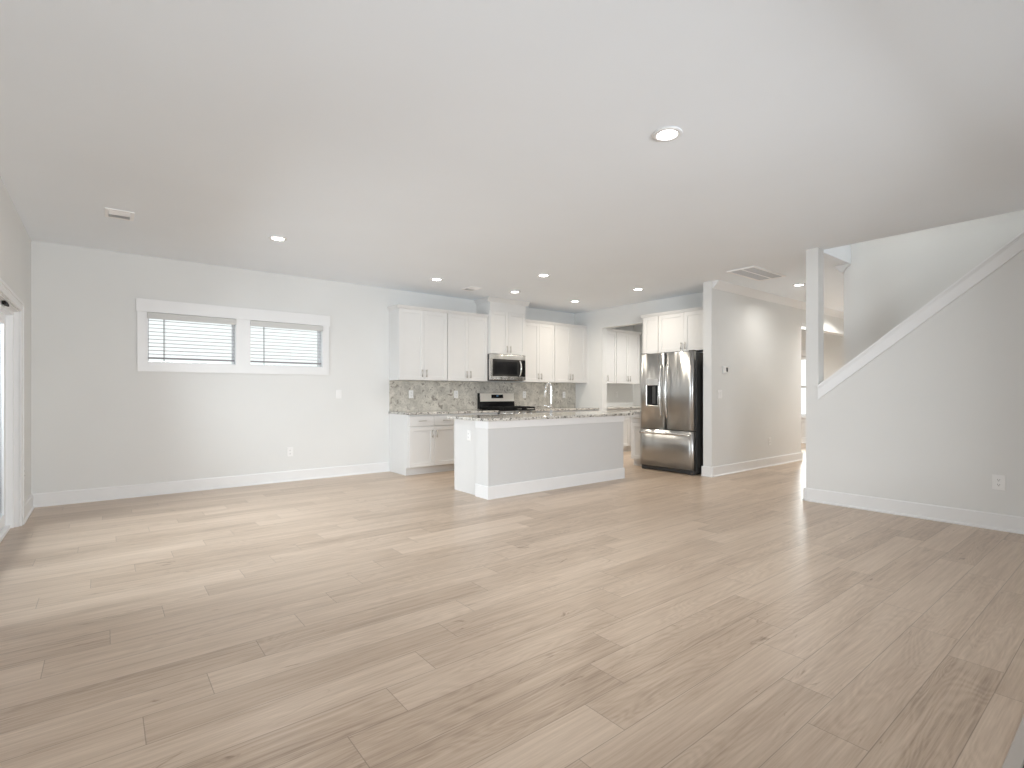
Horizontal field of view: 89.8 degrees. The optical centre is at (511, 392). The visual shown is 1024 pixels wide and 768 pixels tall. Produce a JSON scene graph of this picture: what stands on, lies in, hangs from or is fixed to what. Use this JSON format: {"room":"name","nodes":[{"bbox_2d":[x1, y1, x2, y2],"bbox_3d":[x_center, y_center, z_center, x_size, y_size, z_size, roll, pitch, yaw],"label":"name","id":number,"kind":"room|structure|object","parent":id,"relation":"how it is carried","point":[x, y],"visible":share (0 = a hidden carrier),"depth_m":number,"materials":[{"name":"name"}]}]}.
{"room":"empty living room","nodes":[
{"label":"empty living room","id":0,"kind":"room"},
{"bbox_2d":[0,177,30,502],"bbox_3d":[-2.719,-0.192,2.352,0.160,2.743,7.665,0,0,-38],"label":"wall","id":1,"kind":"structure","parent":0,"point":[15,242],"depth_m":4.72,"materials":[{"name":"grey paint"}]},
{"bbox_2d":[0,300,13,542],"bbox_3d":[-3.583,0.230,3.437,0.154,1.900,2.638,0,0,-38],"label":"door","id":2,"kind":"structure","parent":1,"relation":"in","point":[6,314],"depth_m":4.45,"materials":[{"name":"white plastic"}]},
{"bbox_2d":[0,278,23,526],"bbox_3d":[-3.570,0.191,3.455,0.176,1.978,2.806,0,0,-38],"label":"trim","id":3,"kind":"structure","parent":1,"relation":"attached to","point":[5,291],"depth_m":4.52,"materials":[{"name":"white wood"}]},
{"bbox_2d":[24,494,34,523],"bbox_3d":[-4.645,1.110,4.933,0.028,0.140,0.847,0,0,-38],"label":"baseboard","id":4,"kind":"structure","parent":1,"relation":"attached to","point":[28,505],"depth_m":4.95,"materials":[{"name":"white wood"}]},
{"bbox_2d":[31,241,632,493],"bbox_3d":[0.257,-0.192,9.502,13.388,2.743,0.160,0,0,-38],"label":"wall","id":5,"kind":"structure","parent":0,"point":[98,421],"depth_m":6.09,"materials":[{"name":"grey paint"}]},
{"bbox_2d":[147,318,235,364],"bbox_3d":[-3.868,-0.633,6.225,0.904,0.579,0.149,0,0,-38],"label":"window","id":6,"kind":"structure","parent":5,"relation":"in","point":[234,328],"depth_m":6.34,"materials":[{"name":"white plastic"}]},
{"bbox_2d":[147,312,235,361],"bbox_3d":[-3.828,-0.641,6.175,0.912,0.555,0.092,0,0,-38],"label":"window blind","id":7,"kind":"object","parent":6,"relation":"attached to","point":[150,315],"visible":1,"depth_m":6.13,"materials":[{"name":"white plastic"}]},
{"bbox_2d":[33,462,389,507],"bbox_3d":[-3.385,1.110,6.494,3.943,0.140,0.028,0,0,-38],"label":"baseboard","id":8,"kind":"structure","parent":5,"relation":"attached to","point":[161,488],"depth_m":6.15,"materials":[{"name":"white wood"}]},
{"bbox_2d":[136,298,329,374],"bbox_3d":[-3.395,-0.657,6.488,2.184,0.826,0.024,0,0,-38],"label":"trim","id":9,"kind":"structure","parent":5,"relation":"attached to","point":[243,316],"depth_m":6.44,"materials":[{"name":"white wood"}]},
{"bbox_2d":[251,331,321,367],"bbox_3d":[-3.028,-0.633,6.891,0.905,0.579,0.149,0,0,-38],"label":"window","id":10,"kind":"structure","parent":5,"relation":"in","point":[319,344],"depth_m":7.15,"materials":[{"name":"white plastic"}]},
{"bbox_2d":[250,320,322,363],"bbox_3d":[-2.989,-0.641,6.841,0.913,0.555,0.092,0,0,-38],"label":"window blind","id":11,"kind":"object","parent":10,"relation":"attached to","point":[263,324],"visible":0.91,"depth_m":6.81,"materials":[{"name":"white plastic"}]},
{"bbox_2d":[287,447,292,456],"bbox_3d":[-2.955,0.788,6.847,0.076,0.122,0.008,0,0,-38],"label":"wall outlet","id":12,"kind":"object","parent":5,"relation":"attached to","point":[289,449],"visible":1,"depth_m":6.84,"materials":[{"name":"white plastic"}]},
{"bbox_2d":[336,390,341,397],"bbox_3d":[-2.441,0.020,7.253,0.076,0.122,0.010,0,0,-38],"label":"light switch","id":13,"kind":"object","parent":5,"relation":"attached to","point":[338,392],"visible":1,"depth_m":7.25,"materials":[{"name":"white plastic"}]},
{"bbox_2d":[387,304,448,380],"bbox_3d":[-1.428,-0.734,7.830,0.855,1.095,0.363,0,0,-38],"label":"upper cabinet","id":14,"kind":"object","parent":5,"relation":"attached to","point":[417,335],"visible":1,"depth_m":7.69,"materials":[{"name":"white paint"}]},
{"bbox_2d":[447,310,488,381],"bbox_3d":[-0.791,-0.734,8.335,0.766,1.095,0.363,0,0,-38],"label":"upper cabinet","id":15,"kind":"object","parent":5,"relation":"attached to","point":[466,331],"visible":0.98,"depth_m":8.20,"materials":[{"name":"white paint"}]},
{"bbox_2d":[389,380,575,411],"bbox_3d":[-0.295,0.050,8.949,3.945,0.467,0.019,0,0,-38],"label":"backsplash","id":16,"kind":"structure","parent":5,"relation":"attached to","point":[427,395],"depth_m":8.53,"materials":[{"name":"stone"}]},
{"bbox_2d":[409,390,412,397],"bbox_3d":[-1.556,0.023,7.931,0.076,0.122,0.008,0,0,-38],"label":"wall outlet","id":17,"kind":"object","parent":16,"relation":"attached to","point":[410,391],"visible":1,"depth_m":7.93,"materials":[{"name":"white plastic"}]},
{"bbox_2d":[474,296,529,355],"bbox_3d":[-0.167,-1.101,8.774,0.874,0.919,0.451,0,0,-38],"label":"upper cabinet","id":18,"kind":"object","parent":5,"relation":"attached to","point":[506,318],"visible":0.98,"depth_m":8.61,"materials":[{"name":"white paint"}]},
{"bbox_2d":[487,354,525,380],"bbox_3d":[-0.158,-0.421,8.763,0.752,0.438,0.440,0,0,-38],"label":"microwave oven","id":19,"kind":"object","parent":18,"relation":"attached to","point":[500,367],"visible":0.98,"depth_m":8.61,"materials":[{"name":"grey metal"}]},
{"bbox_2d":[511,319,555,382],"bbox_3d":[0.397,-0.734,9.277,0.750,1.095,0.363,0,0,-38],"label":"upper cabinet","id":20,"kind":"object","parent":5,"relation":"attached to","point":[539,335],"visible":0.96,"depth_m":9.17,"materials":[{"name":"white paint"}]},
{"bbox_2d":[554,322,586,382],"bbox_3d":[1.009,-0.734,9.763,0.810,1.095,0.363,0,0,-38],"label":"upper cabinet","id":21,"kind":"object","parent":5,"relation":"attached to","point":[569,338],"visible":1,"depth_m":9.63,"materials":[{"name":"white paint"}]},
{"bbox_2d":[585,328,586,382],"bbox_3d":[1.426,-0.721,9.924,0.042,1.070,0.020,0,0,-38],"label":"trim","id":22,"kind":"structure","parent":21,"relation":"attached to","point":[586,328],"depth_m":9.92,"materials":[{"name":"white paint"}]},
{"bbox_2d":[607,328,616,383],"bbox_3d":[1.786,-0.734,10.380,0.640,1.095,0.363,0,0,-38],"label":"upper cabinet","id":23,"kind":"object","parent":5,"relation":"attached to","point":[611,333],"visible":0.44,"depth_m":10.38,"materials":[{"name":"white paint"}]},
{"bbox_2d":[616,330,641,383],"bbox_3d":[2.345,-0.734,10.822,0.785,1.095,0.363,0,0,-38],"label":"upper cabinet","id":24,"kind":"object","parent":5,"relation":"attached to","point":[627,342],"visible":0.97,"depth_m":10.68,"materials":[{"name":"white paint"}]},
{"bbox_2d":[0,443,1023,767],"bbox_3d":[2.638,1.240,6.499,13.788,0.120,7.905,0,0,-38],"label":"floor","id":25,"kind":"structure","parent":0,"point":[646,618],"depth_m":2.53,"materials":[{"name":"brown wood"}]},
{"bbox_2d":[389,414,456,475],"bbox_3d":[-1.322,0.748,7.732,0.822,0.865,0.648,0,0,-38],"label":"base cabinet","id":26,"kind":"object","parent":25,"relation":"on","point":[418,444],"visible":0.91,"depth_m":7.48,"materials":[{"name":"white paint"}]},
{"bbox_2d":[389,409,498,414],"bbox_3d":[-1.030,0.299,7.967,1.599,0.030,0.644,0,0,-38],"label":"countertop","id":27,"kind":"structure","parent":26,"relation":"on","point":[475,410],"depth_m":7.76,"materials":[{"name":"stone"}]},
{"bbox_2d":[457,412,497,415],"bbox_3d":[-0.701,0.748,8.225,0.762,0.865,0.648,0,0,-38],"label":"base cabinet","id":28,"kind":"object","parent":25,"relation":"on","point":[495,412],"visible":0.05,"depth_m":7.99,"materials":[{"name":"white paint"}]},
{"bbox_2d":[477,393,535,413],"bbox_3d":[-0.077,0.593,8.665,0.753,1.175,0.687,0,0,-38],"label":"gas range","id":29,"kind":"object","parent":25,"relation":"on","point":[503,402],"visible":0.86,"depth_m":8.71,"materials":[{"name":"grey metal"}]},
{"bbox_2d":[480,409,534,410],"bbox_3d":[-0.072,0.286,8.658,0.752,0.016,0.565,0,0,-38],"label":"cooktop","id":30,"kind":"object","parent":29,"relation":"in","point":[480,409],"depth_m":8.51,"materials":[{"name":"black glass"}]},
{"bbox_2d":[454,416,624,499],"bbox_3d":[0.408,0.748,6.680,2.324,0.865,0.776,0,0,-38],"label":"kitchen island","id":31,"kind":"object","parent":25,"relation":"on","point":[501,459],"visible":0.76,"depth_m":6.17,"materials":[{"name":"grey paint"}]},
{"bbox_2d":[467,430,470,440],"bbox_3d":[-0.507,0.500,6.018,0.008,0.122,0.076,0,0,-38],"label":"wall outlet","id":32,"kind":"object","parent":31,"relation":"attached to","point":[468,431],"visible":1,"depth_m":6.00,"materials":[{"name":"white plastic"}]},
{"bbox_2d":[447,411,634,420],"bbox_3d":[0.468,0.299,6.744,2.545,0.030,0.855,0,0,-38],"label":"island countertop","id":33,"kind":"structure","parent":31,"relation":"on","point":[524,416],"depth_m":6.40,"materials":[{"name":"stone"}]},
{"bbox_2d":[544,383,552,414],"bbox_3d":[0.474,0.076,6.700,0.126,0.416,0.136,0,0,3],"label":"kitchen faucet","id":34,"kind":"object","parent":33,"relation":"on","point":[547,384],"visible":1,"depth_m":6.65,"materials":[{"name":"silver metal"}]},
{"bbox_2d":[536,410,566,412],"bbox_3d":[0.504,0.748,9.181,0.780,0.865,0.648,0,0,-38],"label":"base cabinet","id":35,"kind":"object","parent":25,"relation":"on","point":[562,410],"visible":0.02,"depth_m":8.91,"materials":[{"name":"white paint"}]},
{"bbox_2d":[527,407,598,410],"bbox_3d":[0.818,0.299,9.433,1.599,0.030,0.644,0,0,-38],"label":"countertop","id":36,"kind":"structure","parent":35,"relation":"on","point":[556,408],"depth_m":9.24,"materials":[{"name":"stone"}]},
{"bbox_2d":[566,409,597,411],"bbox_3d":[1.128,0.748,9.676,0.810,0.865,0.648,0,0,-38],"label":"base cabinet","id":37,"kind":"object","parent":25,"relation":"on","point":[596,409],"visible":0.06,"depth_m":9.39,"materials":[{"name":"white paint"}]},
{"bbox_2d":[607,409,629,451],"bbox_3d":[1.883,0.748,10.274,0.760,0.865,0.648,0,0,-38],"label":"base cabinet","id":38,"kind":"object","parent":25,"relation":"on","point":[626,424],"visible":0.23,"depth_m":10.21,"materials":[{"name":"white paint"}]},
{"bbox_2d":[607,406,639,408],"bbox_3d":[2.208,0.299,10.536,1.701,0.030,0.644,0,0,-38],"label":"countertop","id":39,"kind":"structure","parent":38,"relation":"on","point":[608,407],"depth_m":10.22,"materials":[{"name":"stone"}]},
{"bbox_2d":[627,408,639,450],"bbox_3d":[2.525,0.748,10.784,0.860,0.865,0.648,0,0,-38],"label":"base cabinet","id":40,"kind":"object","parent":25,"relation":"on","point":[628,447],"visible":0.05,"depth_m":10.32,"materials":[{"name":"white paint"}]},
{"bbox_2d":[631,412,641,465],"bbox_3d":[2.240,0.748,8.407,0.648,0.865,0.280,0,0,-38],"label":"base cabinet","id":41,"kind":"object","parent":25,"relation":"on","point":[635,419],"visible":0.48,"depth_m":8.27,"materials":[{"name":"white paint"}]},
{"bbox_2d":[639,350,702,474],"bbox_3d":[2.533,0.285,7.860,0.812,1.790,0.930,0,0,-38],"label":"refrigerator","id":42,"kind":"object","parent":25,"relation":"on","point":[671,384],"visible":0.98,"depth_m":7.56,"materials":[{"name":"grey metal"}]},
{"bbox_2d":[1002,716,1023,767],"bbox_3d":[2.506,1.169,1.991,2.400,0.022,0.605,0,0,-38],"label":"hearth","id":43,"kind":"object","parent":25,"relation":"on","point":[1014,758],"visible":1,"depth_m":1.65,"materials":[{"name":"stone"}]},
{"bbox_2d":[0,0,1023,313],"bbox_3d":[2.638,-1.723,6.499,13.788,0.320,7.905,0,0,-38],"label":"ceiling","id":44,"kind":"structure","parent":0,"point":[493,146],"depth_m":3.12,"materials":[{"name":"paint"}]},
{"bbox_2d":[105,207,134,220],"bbox_3d":[-3.435,-1.556,4.500,0.205,0.012,0.270,0,0,-38],"label":"ceiling vent","id":45,"kind":"object","parent":44,"relation":"in","point":[109,212],"visible":1,"depth_m":4.48,"materials":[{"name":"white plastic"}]},
{"bbox_2d":[268,235,286,240],"bbox_3d":[-2.364,-1.557,5.193,0.176,0.012,0.176,0,0,-38],"label":"recessed light","id":46,"kind":"object","parent":44,"relation":"in","point":[275,238],"visible":1,"depth_m":5.17,"materials":[{"name":"white plastic"}]},
{"bbox_2d":[431,278,442,280],"bbox_3d":[-1.034,-1.557,7.066,0.176,0.012,0.176,0,0,-38],"label":"recessed light","id":47,"kind":"object","parent":44,"relation":"in","point":[433,279],"visible":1,"depth_m":7.05,"materials":[{"name":"white plastic"}]},
{"bbox_2d":[461,286,481,290],"bbox_3d":[-0.605,-1.556,7.714,0.205,0.012,0.270,0,0,-38],"label":"ceiling vent","id":48,"kind":"object","parent":44,"relation":"in","point":[470,288],"visible":1,"depth_m":7.68,"materials":[{"name":"white metal"}]},
{"bbox_2d":[537,274,549,276],"bbox_3d":[0.421,-1.557,6.826,0.176,0.012,0.176,0,0,-38],"label":"recessed light","id":49,"kind":"object","parent":44,"relation":"in","point":[538,275],"visible":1,"depth_m":6.81,"materials":[{"name":"white plastic"}]},
{"bbox_2d":[652,126,682,141],"bbox_3d":[0.936,-1.557,3.100,0.176,0.012,0.176,0,0,-38],"label":"recessed light","id":50,"kind":"object","parent":44,"relation":"in","point":[665,134],"visible":1,"depth_m":3.09,"materials":[{"name":"white plastic"}]},
{"bbox_2d":[726,266,785,280],"bbox_3d":[3.208,-1.556,6.737,0.860,0.014,0.370,0,0,-38],"label":"ceiling vent","id":51,"kind":"object","parent":44,"relation":"in","point":[756,273],"visible":1,"depth_m":6.71,"materials":[{"name":"white metal"}]},
{"bbox_2d":[792,283,805,285],"bbox_3d":[4.145,-1.557,7.425,0.176,0.012,0.176,0,0,-38],"label":"recessed light","id":52,"kind":"object","parent":44,"relation":"in","point":[798,284],"visible":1,"depth_m":7.38,"materials":[{"name":"white plastic"}]},
{"bbox_2d":[633,324,641,405],"bbox_3d":[3.709,-0.192,10.112,0.120,2.743,3.175,0,0,-38],"label":"wall","id":53,"kind":"structure","parent":0,"point":[636,328],"depth_m":11.23,"materials":[{"name":"grey paint"}]},
{"bbox_2d":[575,292,702,411],"bbox_3d":[2.279,-0.192,8.978,0.120,2.743,3.175,0,0,-38],"label":"wall","id":54,"kind":"structure","parent":0,"point":[593,393],"depth_m":9.66,"materials":[{"name":"grey paint"}]},
{"bbox_2d":[640,313,657,353],"bbox_3d":[2.363,-0.958,8.483,0.361,0.646,0.327,0,0,-38],"label":"upper cabinet","id":55,"kind":"object","parent":54,"relation":"attached to","point":[650,321],"visible":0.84,"depth_m":8.39,"materials":[{"name":"white paint"}]},
{"bbox_2d":[657,306,702,352],"bbox_3d":[2.755,-0.958,7.987,0.363,0.646,0.932,0,0,-38],"label":"upper cabinet","id":56,"kind":"object","parent":54,"relation":"attached to","point":[681,330],"visible":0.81,"depth_m":7.93,"materials":[{"name":"white paint"}]},
{"bbox_2d":[703,281,843,466],"bbox_3d":[5.159,-0.192,9.153,6.140,2.743,0.130,0,0,-38],"label":"wall","id":57,"kind":"structure","parent":0,"point":[758,340],"depth_m":7.84,"materials":[{"name":"grey paint"}]},
{"bbox_2d":[701,466,712,476],"bbox_3d":[2.747,1.110,7.232,0.028,0.140,0.174,0,0,-38],"label":"baseboard","id":58,"kind":"structure","parent":57,"relation":"attached to","point":[706,471],"depth_m":7.23,"materials":[{"name":"white wood"}]},
{"bbox_2d":[717,390,721,398],"bbox_3d":[2.961,0.022,7.319,0.122,0.122,0.010,0,0,-38],"label":"light switch","id":59,"kind":"object","parent":57,"relation":"attached to","point":[719,392],"visible":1,"depth_m":7.31,"materials":[{"name":"white plastic"}]},
{"bbox_2d":[722,366,727,372],"bbox_3d":[3.068,-0.332,7.396,0.124,0.100,0.024,0,0,-38],"label":"thermostat","id":60,"kind":"object","parent":57,"relation":"attached to","point":[724,368],"visible":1,"depth_m":7.37,"materials":[{"name":"white plastic"}]},
{"bbox_2d":[711,452,802,476],"bbox_3d":[3.930,1.110,8.078,2.934,0.140,0.028,0,0,-38],"label":"baseboard","id":61,"kind":"structure","parent":57,"relation":"attached to","point":[727,469],"depth_m":7.92,"materials":[{"name":"white wood"}]},
{"bbox_2d":[712,280,843,318],"bbox_3d":[5.236,-1.514,9.072,6.120,0.098,0.092,0,0,-38],"label":"trim","id":62,"kind":"structure","parent":57,"relation":"attached to","point":[720,285],"depth_m":8.06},
{"bbox_2d":[801,323,843,336],"bbox_3d":[6.291,-1.188,10.051,3.250,0.065,0.160,0,0,-38],"label":"trim","id":63,"kind":"structure","parent":57,"relation":"attached to","point":[803,325],"depth_m":9.86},
{"bbox_2d":[801,329,843,436],"bbox_3d":[7.091,-0.192,11.786,0.160,2.743,5.075,0,0,-38],"label":"wall","id":64,"kind":"structure","parent":0,"point":[833,344],"depth_m":11.56,"materials":[{"name":"grey paint"}]},
{"bbox_2d":[801,350,805,420],"bbox_3d":[6.728,-0.160,12.172,0.170,1.660,1.050,0,0,-38],"label":"window","id":65,"kind":"structure","parent":64,"relation":"in","point":[803,352],"depth_m":12.01,"materials":[{"name":"white glass"}]},
{"bbox_2d":[801,357,805,414],"bbox_3d":[6.722,-0.163,12.167,0.054,1.346,0.838,0,0,-38],"label":"window blind","id":66,"kind":"object","parent":65,"relation":"attached to","point":[802,358],"visible":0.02,"depth_m":12.02,"materials":[{"name":"white plastic"}]},
{"bbox_2d":[801,437,805,442],"bbox_3d":[7.017,1.110,11.728,0.028,0.140,4.755,0,0,-38],"label":"baseboard","id":67,"kind":"structure","parent":64,"relation":"attached to","point":[803,439],"depth_m":12.00,"materials":[{"name":"white wood"}]},
{"bbox_2d":[806,248,1023,516],"bbox_3d":[4.116,-0.192,4.611,0.140,2.743,2.710,0,0,-38],"label":"wall","id":68,"kind":"structure","parent":0,"point":[930,419],"depth_m":4.76,"materials":[{"name":"grey paint"}]},
{"bbox_2d":[803,487,1023,534],"bbox_3d":[4.045,1.110,4.565,0.028,0.140,2.726,0,0,-38],"label":"baseboard","id":69,"kind":"structure","parent":68,"relation":"attached to","point":[986,520],"depth_m":4.82,"materials":[{"name":"white wood"}]},
{"bbox_2d":[817,231,1023,398],"bbox_3d":[3.996,-0.841,4.756,0.188,1.830,2.085,0,0,-38],"label":"trim","id":70,"kind":"structure","parent":68,"relation":"attached to","point":[1014,246],"depth_m":4.78,"materials":[{"name":"white wood"}]},
{"bbox_2d":[992,474,1005,489],"bbox_3d":[4.178,0.770,4.412,0.008,0.128,0.085,0,0,-38],"label":"wall outlet","id":71,"kind":"object","parent":68,"relation":"attached to","point":[998,481],"visible":1,"depth_m":4.41,"materials":[{"name":"white plastic"}]},
{"bbox_2d":[844,210,1023,364],"bbox_3d":[5.016,-1.320,5.198,0.120,5.000,2.910,0,0,-38],"label":"wall","id":72,"kind":"structure","parent":0,"point":[887,280],"depth_m":5.81,"materials":[{"name":"grey paint"}]},
{"bbox_3d":[6.382,-0.192,8.062,5.580,2.743,0.120,0,0,-38],"label":"wall","id":73,"kind":"structure","parent":0,"visible":0},
{"bbox_2d":[835,264,849,273],"bbox_3d":[6.285,-1.514,8.072,5.720,0.098,0.167,0,0,-38],"label":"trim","id":74,"kind":"structure","parent":73,"relation":"attached to","point":[841,268],"depth_m":6.29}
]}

